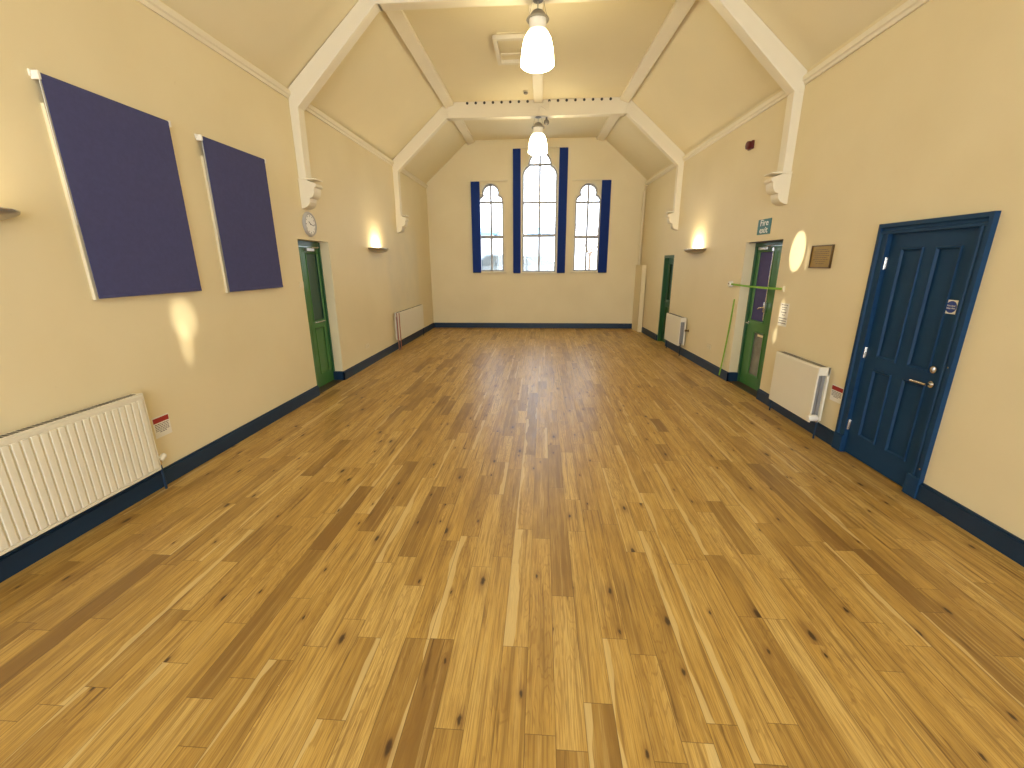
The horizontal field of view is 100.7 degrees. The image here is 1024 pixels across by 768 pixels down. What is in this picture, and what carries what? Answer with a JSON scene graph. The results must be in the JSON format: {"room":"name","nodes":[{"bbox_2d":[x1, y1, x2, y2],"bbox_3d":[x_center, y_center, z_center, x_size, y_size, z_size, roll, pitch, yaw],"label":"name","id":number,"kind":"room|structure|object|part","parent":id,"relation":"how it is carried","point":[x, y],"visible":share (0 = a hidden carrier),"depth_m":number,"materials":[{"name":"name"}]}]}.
{"room":"community hall","nodes":[
{"label":"community hall","id":0,"kind":"room"},
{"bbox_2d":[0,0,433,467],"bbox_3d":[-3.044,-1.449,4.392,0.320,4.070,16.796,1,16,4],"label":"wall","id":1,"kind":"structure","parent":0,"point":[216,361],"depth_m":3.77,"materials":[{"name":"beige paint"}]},
{"bbox_2d":[0,207,20,219],"bbox_3d":[-2.944,-0.892,2.174,0.197,0.083,0.840,1,16,4],"label":"wall lamp","id":2,"kind":"object","parent":1,"relation":"attached to","point":[5,213],"depth_m":2.44,"materials":[{"name":"beige ceramic"}]},
{"bbox_2d":[0,393,167,555],"bbox_3d":[-2.985,0.737,2.506,0.108,0.849,2.104,1,16,4],"label":"radiator","id":3,"kind":"object","parent":1,"relation":"attached to","point":[52,471],"visible":1,"depth_m":2.80,"materials":[{"name":"white metal"}]},
{"bbox_2d":[0,393,160,466],"bbox_3d":[-2.980,0.646,2.429,0.074,0.633,2.008,1,16,4],"label":"grille","id":4,"kind":"object","parent":3,"relation":"attached to","point":[117,432],"depth_m":2.93,"materials":[{"name":"white metal"}]},
{"bbox_2d":[27,68,201,299],"bbox_3d":[-2.932,-1.406,3.289,0.055,1.410,0.998,1,16,4],"label":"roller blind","id":5,"kind":"object","parent":1,"relation":"attached to","point":[116,161],"visible":1,"depth_m":3.16,"materials":[{"name":"blue fabric"}]},
{"bbox_3d":[-2.947,-1.498,2.761,0.007,0.870,0.006,1,16,4],"label":"pull chain","id":6,"kind":"part","parent":5,"relation":"part of","materials":[{"name":"white plastic"}]},
{"bbox_2d":[151,413,171,438],"bbox_3d":[-2.962,0.353,3.595,0.003,0.178,0.158,1,16,4],"label":"paper notice","id":7,"kind":"object","parent":1,"relation":"attached to","point":[161,424],"visible":1,"depth_m":3.59,"materials":[{"name":"white paper"}]},
{"bbox_2d":[136,0,290,98],"bbox_3d":[-3.111,-2.263,0.549,0.045,0.098,9.850,1,16,4],"label":"crown molding","id":8,"kind":"structure","parent":1,"relation":"attached to","point":[156,6],"depth_m":4.02,"materials":[{"name":"beige paint"}]},
{"bbox_2d":[0,323,434,582],"bbox_3d":[-2.876,0.478,4.716,0.026,0.145,16.396,1,16,4],"label":"baseboard","id":9,"kind":"structure","parent":1,"relation":"attached to","point":[14,561],"depth_m":3.42,"materials":[{"name":"blue paint"}]},
{"bbox_2d":[194,134,282,292],"bbox_3d":[-2.842,-1.733,4.536,0.055,1.429,0.963,1,16,4],"label":"roller blind","id":10,"kind":"object","parent":1,"relation":"attached to","point":[236,182],"visible":1,"depth_m":4.43,"materials":[{"name":"blue fabric"}]},
{"bbox_3d":[-2.856,-1.839,4.022,0.007,0.870,0.006,1,16,4],"label":"pull chain","id":11,"kind":"part","parent":10,"relation":"part of","materials":[{"name":"white plastic"}]},
{"bbox_2d":[302,212,316,236],"bbox_3d":[-2.759,-2.180,5.799,0.036,0.320,0.320,1,16,4],"label":"wall clock","id":12,"kind":"object","parent":1,"relation":"attached to","point":[308,220],"visible":1,"depth_m":5.77,"materials":[{"name":"grey plastic"}]},
{"bbox_2d":[298,240,342,393],"bbox_3d":[-2.897,-0.981,6.233,0.265,2.129,0.833,1,16,4],"label":"door","id":13,"kind":"structure","parent":1,"relation":"in","point":[309,251],"depth_m":6.39,"materials":[{"name":"green paint"}]},
{"bbox_3d":[-2.937,-1.433,6.303,0.010,1.000,0.347,1,16,4],"label":"panel","id":14,"kind":"part","parent":13,"relation":"part of","materials":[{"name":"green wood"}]},
{"bbox_3d":[-2.935,-0.530,6.548,0.012,0.720,0.307,1,16,4],"label":"panel","id":15,"kind":"part","parent":13,"relation":"part of","materials":[{"name":"green paint"}]},
{"bbox_3d":[-2.912,-0.530,6.546,0.014,0.710,0.297,1,16,4],"label":"panel moulding","id":16,"kind":"part","parent":13,"relation":"part of","materials":[{"name":"green paint"}]},
{"bbox_2d":[333,371,344,379],"bbox_3d":[-2.796,-0.135,6.885,0.181,0.145,0.026,1,16,4],"label":"baseboard","id":17,"kind":"structure","parent":1,"relation":"attached to","point":[338,375],"depth_m":6.87,"materials":[{"name":"blue paint"}]},
{"bbox_2d":[305,104,393,165],"bbox_3d":[-2.632,-4.139,7.182,0.045,0.098,3.650,1,16,4],"label":"crown molding","id":18,"kind":"structure","parent":1,"relation":"attached to","point":[311,109],"depth_m":6.76,"materials":[{"name":"beige paint"}]},
{"bbox_2d":[368,247,388,252],"bbox_3d":[-2.511,-2.570,8.164,0.197,0.083,0.840,1,16,4],"label":"wall lamp","id":19,"kind":"object","parent":1,"relation":"attached to","point":[372,249],"depth_m":7.94,"materials":[{"name":"beige ceramic"}]},
{"bbox_2d":[394,305,423,349],"bbox_3d":[-2.420,-1.405,10.165,0.132,0.803,2.005,1,16,4],"label":"radiator","id":20,"kind":"object","parent":1,"relation":"attached to","point":[409,321],"visible":1,"depth_m":9.85,"materials":[{"name":"white metal"}]},
{"bbox_3d":[-2.388,-1.502,10.144,0.016,0.589,1.980,1,16,4],"label":"panel","id":21,"kind":"part","parent":20,"relation":"part of","materials":[{"name":"white metal"}]},
{"bbox_2d":[401,169,427,187],"bbox_3d":[-2.405,-5.027,10.324,0.045,0.098,2.576,1,16,4],"label":"crown molding","id":22,"kind":"structure","parent":1,"relation":"attached to","point":[403,171],"depth_m":10.37,"materials":[{"name":"beige paint"}]},
{"bbox_2d":[0,328,1023,767],"bbox_3d":[0.205,0.550,4.671,6.982,0.001,18.488,1,16,4],"label":"floor","id":23,"kind":"structure","parent":0,"point":[473,547],"depth_m":2.39,"materials":[{"name":"brown wood"}]},
{"bbox_2d":[161,0,902,182],"bbox_3d":[0.178,-3.630,3.386,6.783,1.435,17.096,1,16,4],"label":"ceiling","id":24,"kind":"structure","parent":0,"point":[705,77],"depth_m":6.09,"materials":[{"name":"beige paint"}]},
{"bbox_2d":[385,10,453,107],"bbox_3d":[-1.390,-5.127,6.812,0.177,0.109,3.650,1,16,4],"label":"purlin","id":25,"kind":"structure","parent":24,"relation":"attached to","point":[399,20],"depth_m":6.41,"materials":[{"name":"beige paint"}]},
{"bbox_2d":[454,120,474,144],"bbox_3d":[-1.163,-6.016,9.954,0.177,0.109,2.576,1,16,4],"label":"purlin","id":26,"kind":"structure","parent":24,"relation":"attached to","point":[463,129],"depth_m":10.21,"materials":[{"name":"beige paint"}]},
{"bbox_2d":[492,32,525,64],"bbox_3d":[0.012,-4.997,6.326,0.520,0.100,0.820,1,16,4],"label":"hatch","id":27,"kind":"object","parent":24,"relation":"attached to","point":[510,44],"visible":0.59,"depth_m":6.31,"materials":[{"name":"beige paint"}]},
{"bbox_3d":[0.012,-5.040,6.314,0.410,0.012,0.710,1,16,4],"label":"panel","id":28,"kind":"part","parent":27,"relation":"part of","materials":[{"name":"beige paint"}]},
{"bbox_2d":[528,4,542,102],"bbox_3d":[0.395,-5.125,6.679,0.177,0.070,3.660,1,16,4],"label":"rib","id":29,"kind":"object","parent":24,"relation":"attached to","point":[537,78],"visible":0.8,"depth_m":7.53,"materials":[{"name":"beige paint"}]},
{"bbox_2d":[392,97,684,232],"bbox_3d":[0.478,-4.490,8.842,6.013,2.489,0.204,1,16,4],"label":"roof truss","id":30,"kind":"object","parent":24,"relation":"attached to","point":[608,106],"visible":0.94,"depth_m":8.53,"materials":[{"name":"beige paint"}]},
{"bbox_3d":[-2.464,-4.180,9.143,0.112,1.099,0.148,1,16,4],"label":"wall post","id":31,"kind":"part","parent":30,"relation":"part of","materials":[{"name":"beige paint"}]},
{"bbox_2d":[528,116,547,155],"bbox_3d":[0.531,-5.066,8.675,0.402,0.680,0.402,1,16,4],"label":"pendant lamp","id":32,"kind":"object","parent":30,"relation":"hanging from","point":[537,143],"visible":1,"depth_m":8.57,"materials":[{"name":"white glass"}]},
{"bbox_2d":[544,117,548,124],"bbox_3d":[0.697,-5.319,8.588,0.112,0.148,0.124,1,16,4],"label":"sensor","id":33,"kind":"object","parent":30,"relation":"attached to","point":[546,121],"visible":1,"depth_m":8.56,"materials":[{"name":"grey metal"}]},
{"bbox_3d":[3.423,-4.099,8.740,0.112,1.106,0.148,1,16,4],"label":"wall post","id":34,"kind":"part","parent":30,"relation":"part of","materials":[{"name":"beige paint"}]},
{"bbox_2d":[288,0,806,209],"bbox_3d":[0.297,-3.464,5.176,6.181,2.469,0.204,1,16,4],"label":"roof truss","id":35,"kind":"object","parent":24,"relation":"attached to","point":[774,56],"visible":0.99,"depth_m":5.03,"materials":[{"name":"beige paint"}]},
{"bbox_3d":[-2.728,-3.146,5.485,0.112,1.099,0.148,1,16,4],"label":"wall post","id":36,"kind":"part","parent":35,"relation":"part of","materials":[{"name":"beige paint"}]},
{"bbox_3d":[-2.663,-2.690,5.609,0.238,0.018,0.204,1,16,4],"label":"capital moulding","id":37,"kind":"part","parent":35,"relation":"part of","materials":[{"name":"beige paint"}]},
{"bbox_2d":[521,0,553,72],"bbox_3d":[0.301,-4.104,4.995,0.402,0.680,0.402,1,16,4],"label":"pendant lamp","id":38,"kind":"object","parent":35,"relation":"hanging from","point":[537,56],"visible":1,"depth_m":4.90,"materials":[{"name":"white glass"}]},
{"bbox_3d":[3.265,-2.576,5.213,0.238,0.018,0.204,1,16,4],"label":"capital moulding","id":39,"kind":"part","parent":35,"relation":"part of","materials":[{"name":"beige paint"}]},
{"bbox_3d":[3.326,-3.063,5.071,0.112,1.106,0.148,1,16,4],"label":"wall post","id":40,"kind":"part","parent":35,"relation":"part of","materials":[{"name":"beige paint"}]},
{"bbox_2d":[597,116,619,140],"bbox_3d":[2.243,-5.967,9.722,0.177,0.109,2.586,0,16,1],"label":"purlin","id":41,"kind":"structure","parent":24,"relation":"attached to","point":[610,122],"depth_m":9.95,"materials":[{"name":"beige paint"}]},
{"bbox_2d":[620,0,695,102],"bbox_3d":[2.159,-5.077,6.570,0.177,0.109,3.661,0,16,1],"label":"purlin","id":42,"kind":"structure","parent":24,"relation":"attached to","point":[680,8],"depth_m":6.19,"materials":[{"name":"beige paint"}]},
{"bbox_2d":[426,137,646,322],"bbox_3d":[0.767,-4.085,11.911,6.823,5.020,0.400,1,16,4],"label":"wall","id":43,"kind":"structure","parent":0,"point":[459,294],"depth_m":11.83,"materials":[{"name":"beige paint"}]},
{"bbox_2d":[480,181,506,272],"bbox_3d":[-0.577,-4.310,11.786,0.850,2.399,0.195,1,16,4],"label":"window","id":44,"kind":"structure","parent":43,"relation":"in","point":[493,184],"depth_m":11.76,"materials":[{"name":"white glass"}]},
{"bbox_2d":[470,179,507,272],"bbox_3d":[-0.611,-4.309,11.700,0.995,2.414,0.075,1,16,4],"label":"vertical blind","id":45,"kind":"object","parent":44,"relation":"attached to","point":[475,189],"visible":1,"depth_m":11.67,"materials":[{"name":"blue fabric"}]},
{"bbox_3d":[-0.574,-3.183,12.075,0.850,0.039,0.140,1,16,4],"label":"sill","id":46,"kind":"part","parent":44,"relation":"part of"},
{"bbox_2d":[434,323,631,328],"bbox_3d":[0.571,-1.703,12.377,5.745,0.145,0.026,1,16,4],"label":"baseboard","id":47,"kind":"structure","parent":43,"relation":"attached to","point":[436,325],"depth_m":12.36,"materials":[{"name":"blue paint"}]},
{"bbox_2d":[519,150,558,273],"bbox_3d":[0.750,-4.678,11.586,1.100,3.252,0.195,1,16,4],"label":"window","id":48,"kind":"structure","parent":43,"relation":"in","point":[551,163],"depth_m":11.60,"materials":[{"name":"grey paint"}]},
{"bbox_3d":[0.755,-3.140,11.991,1.100,0.039,0.140,1,16,4],"label":"sill","id":49,"kind":"part","parent":48,"relation":"part of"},
{"bbox_2d":[513,146,568,272],"bbox_3d":[0.752,-4.653,11.504,1.460,3.199,0.075,1,16,4],"label":"curtain","id":50,"kind":"object","parent":48,"relation":"attached to","point":[563,159],"visible":0.98,"depth_m":11.45,"materials":[{"name":"blue fabric"}]},
{"bbox_2d":[570,180,600,272],"bbox_3d":[2.056,-4.261,11.609,0.850,2.374,0.195,1,16,4],"label":"window","id":51,"kind":"structure","parent":43,"relation":"in","point":[574,237],"depth_m":11.61,"materials":[{"name":"grey paint"}]},
{"bbox_3d":[2.060,-3.146,11.896,0.850,0.039,0.140,1,16,4],"label":"sill","id":52,"kind":"part","parent":51,"relation":"part of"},
{"bbox_2d":[572,178,611,272],"bbox_3d":[2.113,-4.256,11.518,1.035,2.404,0.075,1,16,4],"label":"vertical blind","id":53,"kind":"object","parent":51,"relation":"attached to","point":[606,183],"visible":1,"depth_m":11.44,"materials":[{"name":"blue fabric"}]},
{"bbox_2d":[641,0,1023,539],"bbox_3d":[3.290,-1.358,3.960,0.628,4.070,16.796,1,16,4],"label":"wall","id":54,"kind":"structure","parent":0,"point":[924,119],"depth_m":3.77,"materials":[{"name":"beige paint"}]},
{"bbox_2d":[632,184,647,331],"bbox_3d":[3.466,-3.312,11.361,0.108,3.766,0.701,0,16,1],"label":"pipe boxing","id":55,"kind":"object","parent":54,"relation":"attached to","point":[640,276],"visible":1,"depth_m":11.45,"materials":[{"name":"beige paint"}]},
{"bbox_2d":[645,164,675,184],"bbox_3d":[3.486,-4.915,9.930,0.045,0.098,2.580,0,16,1],"label":"crown molding","id":56,"kind":"structure","parent":54,"relation":"attached to","point":[672,166],"depth_m":9.90,"materials":[{"name":"beige paint"}]},
{"bbox_2d":[657,255,673,341],"bbox_3d":[3.580,-1.907,9.683,0.170,1.973,0.668,0,16,1],"label":"door","id":57,"kind":"structure","parent":54,"relation":"in","point":[668,259],"depth_m":9.86,"materials":[{"name":"green paint"}]},
{"bbox_3d":[3.602,-2.295,9.573,0.010,0.830,0.358,0,16,1],"label":"panel","id":58,"kind":"part","parent":57,"relation":"part of","materials":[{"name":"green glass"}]},
{"bbox_2d":[664,313,686,355],"bbox_3d":[3.397,-1.048,8.856,0.141,0.771,0.878,0,16,1],"label":"radiator","id":59,"kind":"object","parent":54,"relation":"attached to","point":[675,326],"visible":1,"depth_m":8.62,"materials":[{"name":"white metal"}]},
{"bbox_3d":[3.334,-1.143,8.831,0.016,0.557,0.870,0,16,1],"label":"panel","id":60,"kind":"part","parent":59,"relation":"part of","materials":[{"name":"white metal"}]},
{"bbox_2d":[684,248,705,253],"bbox_3d":[3.352,-2.477,7.915,0.197,0.083,0.840,0,16,1],"label":"wall lamp","id":61,"kind":"object","parent":54,"relation":"attached to","point":[693,250],"depth_m":7.69,"materials":[{"name":"beige ceramic"}]},
{"bbox_2d":[718,299,734,374],"bbox_3d":[3.394,-0.723,6.719,0.018,1.225,0.138,-5,16,-16],"label":"strap","id":62,"kind":"object","parent":54,"relation":"hanging from","point":[734,299],"visible":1,"depth_m":6.69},
{"bbox_2d":[726,372,737,380],"bbox_3d":[3.478,-0.114,6.698,0.181,0.145,0.026,1,16,4],"label":"baseboard","id":63,"kind":"structure","parent":54,"relation":"attached to","point":[732,376],"depth_m":6.68,"materials":[{"name":"blue paint"}]},
{"bbox_2d":[683,90,786,161],"bbox_3d":[3.402,-4.024,6.778,0.045,0.098,3.656,0,16,1],"label":"crown molding","id":64,"kind":"structure","parent":54,"relation":"attached to","point":[781,95],"depth_m":6.29,"materials":[{"name":"beige paint"}]},
{"bbox_2d":[745,140,754,150],"bbox_3d":[3.361,-3.381,6.016,0.086,0.112,0.130,0,16,1],"label":"fire alarm sounder","id":65,"kind":"object","parent":54,"relation":"attached to","point":[749,145],"visible":1,"depth_m":5.97,"materials":[{"name":"red plastic"}]},
{"bbox_2d":[728,239,782,396],"bbox_3d":[3.530,-0.927,6.008,0.265,2.087,0.915,0,16,1],"label":"door","id":66,"kind":"structure","parent":54,"relation":"in","point":[767,255],"depth_m":6.15,"materials":[{"name":"green paint"}]},
{"bbox_3d":[3.564,-0.430,6.215,0.014,0.655,0.285,0,16,1],"label":"panel moulding","id":67,"kind":"part","parent":66,"relation":"part of","materials":[{"name":"green paint"}]},
{"bbox_3d":[3.587,-0.430,6.215,0.012,0.665,0.295,0,16,1],"label":"panel","id":68,"kind":"part","parent":66,"relation":"part of","materials":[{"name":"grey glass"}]},
{"bbox_3d":[3.584,-1.383,6.059,0.010,1.005,0.380,0,16,1],"label":"panel","id":69,"kind":"part","parent":66,"relation":"part of","materials":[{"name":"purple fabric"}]},
{"bbox_3d":[3.519,-1.079,5.966,0.056,0.140,0.138,-9,18,-28],"label":"bolt lever","id":70,"kind":"part","parent":66,"relation":"part of","materials":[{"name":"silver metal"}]},
{"bbox_3d":[3.540,-1.368,5.847,0.040,0.980,0.040,0,16,1],"label":"panic bolt rod","id":71,"kind":"part","parent":66,"relation":"part of","materials":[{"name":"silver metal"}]},
{"bbox_2d":[728,281,784,291],"bbox_3d":[3.371,-1.369,5.939,0.052,0.096,1.453,0,16,1],"label":"rail","id":72,"kind":"object","parent":54,"relation":"attached to","point":[730,283],"visible":1,"depth_m":5.86,"materials":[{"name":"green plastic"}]},
{"bbox_2d":[757,218,771,234],"bbox_3d":[3.388,-2.113,5.704,0.009,0.196,0.316,0,16,1],"label":"exit sign","id":73,"kind":"object","parent":54,"relation":"attached to","point":[764,225],"visible":1,"depth_m":5.69,"materials":[{"name":"green plastic"}]},
{"bbox_2d":[777,303,789,326],"bbox_3d":[3.364,-0.859,5.264,0.003,0.280,0.190,1,16,4],"label":"paper notice","id":74,"kind":"object","parent":54,"relation":"attached to","point":[784,308],"visible":1,"depth_m":5.26,"materials":[{"name":"white paper"}]},
{"bbox_2d":[769,351,830,438],"bbox_3d":[3.242,0.092,4.828,0.181,0.768,0.966,2,16,7],"label":"radiator","id":75,"kind":"object","parent":54,"relation":"attached to","point":[799,385],"visible":1,"depth_m":4.67,"materials":[{"name":"white metal"}]},
{"bbox_3d":[3.187,0.010,4.830,0.016,0.594,0.835,1,16,4],"label":"panel","id":76,"kind":"part","parent":75,"relation":"part of","materials":[{"name":"white metal"}]},
{"bbox_3d":[3.281,0.009,4.823,0.016,0.580,0.815,1,16,4],"label":"panel","id":77,"kind":"part","parent":75,"relation":"part of","materials":[{"name":"white metal"}]},
{"bbox_2d":[808,244,834,267],"bbox_3d":[3.315,-1.365,4.554,0.020,0.236,0.356,1,16,4],"label":"brass plaque","id":78,"kind":"object","parent":54,"relation":"attached to","point":[821,256],"visible":1,"depth_m":4.54,"materials":[{"name":"brown metal"}]},
{"bbox_2d":[641,327,1023,566],"bbox_3d":[3.194,0.659,3.967,0.188,0.145,15.702,1,16,3],"label":"baseboard","id":79,"kind":"structure","parent":54,"relation":"attached to","point":[998,538],"depth_m":3.12,"materials":[{"name":"blue paint"}]},
{"bbox_2d":[830,384,843,403],"bbox_3d":[3.285,0.100,4.296,0.003,0.165,0.170,1,16,4],"label":"paper notice","id":80,"kind":"object","parent":54,"relation":"attached to","point":[836,394],"visible":0.99,"depth_m":4.29,"materials":[{"name":"white paper"}]},
{"bbox_2d":[803,0,929,84],"bbox_3d":[3.011,-2.147,0.139,0.047,0.098,9.850,1,16,4],"label":"crown molding","id":81,"kind":"structure","parent":54,"relation":"attached to","point":[910,6],"depth_m":3.92,"materials":[{"name":"beige paint"}]},
{"bbox_2d":[831,211,1000,498],"bbox_3d":[3.261,-0.247,3.540,0.156,2.121,1.001,1,16,4],"label":"door","id":82,"kind":"structure","parent":54,"relation":"in","point":[925,276],"depth_m":3.45,"materials":[{"name":"blue paint"}]},
{"bbox_3d":[3.257,0.207,3.823,0.017,0.652,0.210,1,16,4],"label":"panel moulding","id":83,"kind":"part","parent":82,"relation":"part of","materials":[{"name":"blue paint"}]},
{"bbox_3d":[3.252,-0.657,3.574,0.017,0.940,0.220,1,16,4],"label":"panel moulding","id":84,"kind":"part","parent":82,"relation":"part of","materials":[{"name":"blue paint"}]},
{"bbox_3d":[3.234,0.297,3.506,0.017,0.652,0.220,1,16,4],"label":"panel moulding","id":85,"kind":"part","parent":82,"relation":"part of","materials":[{"name":"blue paint"}]},
{"bbox_3d":[3.196,-0.012,3.314,0.064,0.052,0.162,1,16,4],"label":"lever handle","id":86,"kind":"part","parent":82,"relation":"part of","materials":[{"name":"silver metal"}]},
{"bbox_3d":[3.229,-0.568,3.260,0.017,0.940,0.215,1,16,4],"label":"panel moulding","id":87,"kind":"part","parent":82,"relation":"part of","materials":[{"name":"blue paint"}]},
{"label":"outside","id":88,"kind":"structure","parent":0,"visible":0},
{"bbox_3d":[3.337,-11.922,46.386,80.000,0.200,68.800,1,16,4],"label":"ground","id":89,"kind":"structure","parent":88,"visible":0},
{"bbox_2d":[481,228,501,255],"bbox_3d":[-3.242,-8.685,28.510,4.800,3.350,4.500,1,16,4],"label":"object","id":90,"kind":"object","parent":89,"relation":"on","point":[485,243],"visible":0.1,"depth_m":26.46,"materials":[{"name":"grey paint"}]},
{"bbox_2d":[481,254,548,270],"bbox_3d":[-0.638,-4.742,17.983,4.243,1.459,1.680,-3,16,-10],"label":"parked car","id":91,"kind":"object","parent":89,"relation":"on","point":[529,265],"visible":0.2,"depth_m":17.11,"materials":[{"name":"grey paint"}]},
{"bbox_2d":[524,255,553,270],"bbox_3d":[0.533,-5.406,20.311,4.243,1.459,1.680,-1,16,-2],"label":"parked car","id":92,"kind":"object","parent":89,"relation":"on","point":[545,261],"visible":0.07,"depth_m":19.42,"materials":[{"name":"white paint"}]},
{"bbox_2d":[527,227,554,259],"bbox_3d":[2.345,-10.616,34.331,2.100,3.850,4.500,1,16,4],"label":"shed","id":93,"kind":"object","parent":89,"relation":"on","point":[545,242],"visible":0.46,"depth_m":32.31,"materials":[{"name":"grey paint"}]},
{"bbox_3d":[2.211,-9.233,32.653,1.000,2.100,0.050,1,16,4],"label":"door","id":94,"kind":"part","parent":93,"relation":"part of","materials":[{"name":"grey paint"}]},
{"bbox_2d":[576,224,597,269],"bbox_3d":[3.257,-5.829,18.096,2.968,3.460,1.193,-5,16,-17],"label":"bare tree","id":95,"kind":"object","parent":89,"relation":"on","point":[580,234],"visible":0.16,"depth_m":18.01,"materials":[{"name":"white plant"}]}
]}

